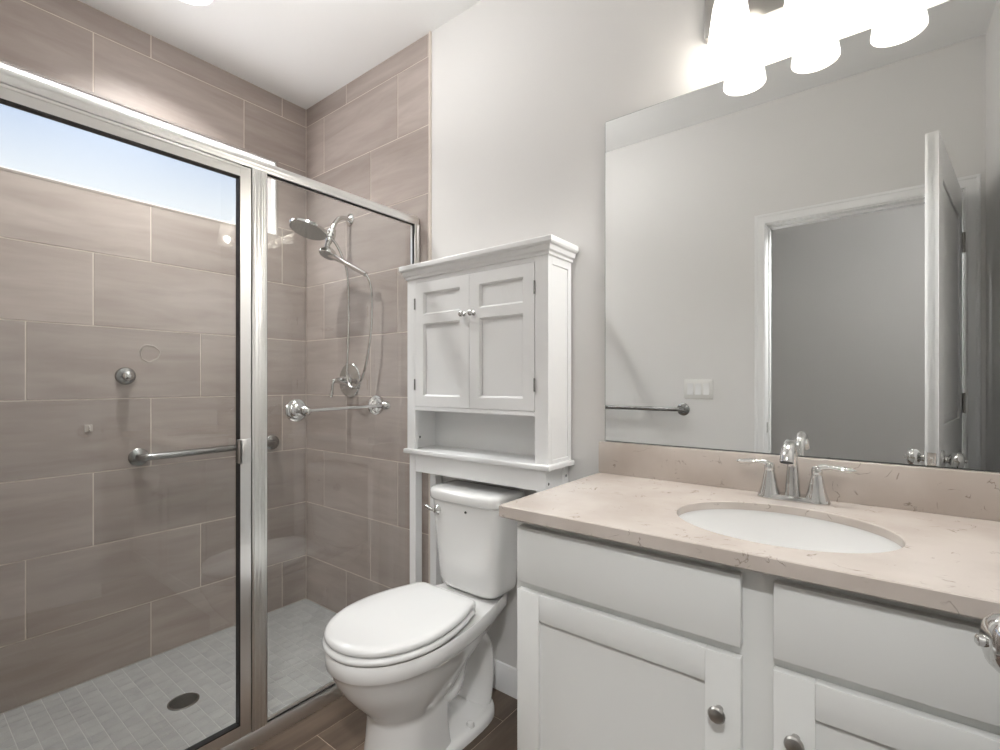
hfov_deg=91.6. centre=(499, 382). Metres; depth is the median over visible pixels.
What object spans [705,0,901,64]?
vanity light
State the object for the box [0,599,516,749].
floor
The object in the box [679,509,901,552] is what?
sink
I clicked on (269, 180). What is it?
trim
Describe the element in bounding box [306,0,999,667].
wall
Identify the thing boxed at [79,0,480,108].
ceiling
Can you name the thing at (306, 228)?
shower
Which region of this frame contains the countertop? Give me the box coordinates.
[499,441,999,619]
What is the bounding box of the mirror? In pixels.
[605,0,999,471]
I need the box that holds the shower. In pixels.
[289,213,372,388]
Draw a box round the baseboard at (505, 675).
[493,659,516,698]
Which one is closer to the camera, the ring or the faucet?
the faucet
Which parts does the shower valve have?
lever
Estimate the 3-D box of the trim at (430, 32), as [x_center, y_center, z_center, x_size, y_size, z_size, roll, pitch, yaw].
[-0.307,-0.172,2.128,0.014,2.725,0.008,0,0,38]
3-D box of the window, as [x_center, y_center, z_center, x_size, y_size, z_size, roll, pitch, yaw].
[-1.573,-0.983,2.142,0.034,0.401,1.197,0,0,38]
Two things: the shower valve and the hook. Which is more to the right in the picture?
the shower valve
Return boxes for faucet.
[736,439,856,505]
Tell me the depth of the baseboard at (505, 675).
1.86 m
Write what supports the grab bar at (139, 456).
attached to the wall at (108, 563)
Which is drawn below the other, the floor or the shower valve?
the floor
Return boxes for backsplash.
[599,441,999,521]
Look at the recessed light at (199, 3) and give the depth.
1.96 m
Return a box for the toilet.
[322,480,524,749]
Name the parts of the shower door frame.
shower door, header rail, pull handle, post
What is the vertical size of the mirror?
1.061 m
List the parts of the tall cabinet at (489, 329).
leg, leg, door, knob, knob, crown, door, leg, leg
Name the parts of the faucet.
lever, handle, spout, plate, handle, lever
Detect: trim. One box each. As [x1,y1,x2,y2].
[0,58,277,236]
[429,31,431,583]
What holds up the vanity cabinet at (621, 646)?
on the floor
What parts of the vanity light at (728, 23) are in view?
lamp shade, plate, lamp shade, lamp shade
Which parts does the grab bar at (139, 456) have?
rail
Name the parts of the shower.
nozzle plate, nozzle plate, arm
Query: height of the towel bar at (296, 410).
0.086 m
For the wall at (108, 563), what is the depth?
2.08 m
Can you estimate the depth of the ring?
2.14 m
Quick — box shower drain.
[167,692,199,710]
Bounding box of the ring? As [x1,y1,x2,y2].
[140,345,159,361]
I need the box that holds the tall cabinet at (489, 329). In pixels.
[399,234,578,584]
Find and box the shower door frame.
[0,67,419,749]
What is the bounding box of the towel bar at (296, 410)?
[285,395,390,421]
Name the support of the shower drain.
on the floor
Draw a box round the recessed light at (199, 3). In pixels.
[179,0,214,6]
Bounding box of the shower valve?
[329,363,360,397]
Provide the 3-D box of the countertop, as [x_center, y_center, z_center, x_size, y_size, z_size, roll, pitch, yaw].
[0.607,0.261,1.069,1.108,0.132,0.565,0,0,38]
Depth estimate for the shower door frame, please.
1.57 m
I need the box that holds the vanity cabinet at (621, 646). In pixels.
[517,521,999,749]
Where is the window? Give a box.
[0,61,275,234]
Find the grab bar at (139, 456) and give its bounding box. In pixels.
[128,435,278,465]
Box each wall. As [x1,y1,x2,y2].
[0,0,306,713]
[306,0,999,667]
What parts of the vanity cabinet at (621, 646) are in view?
door, drawer, knob, knob, drawer, door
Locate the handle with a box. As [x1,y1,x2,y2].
[115,367,135,384]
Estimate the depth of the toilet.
1.55 m
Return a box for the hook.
[84,424,91,431]
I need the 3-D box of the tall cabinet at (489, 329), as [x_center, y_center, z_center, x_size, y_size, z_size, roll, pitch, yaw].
[-0.071,0.360,1.827,0.724,1.661,0.181,0,0,38]

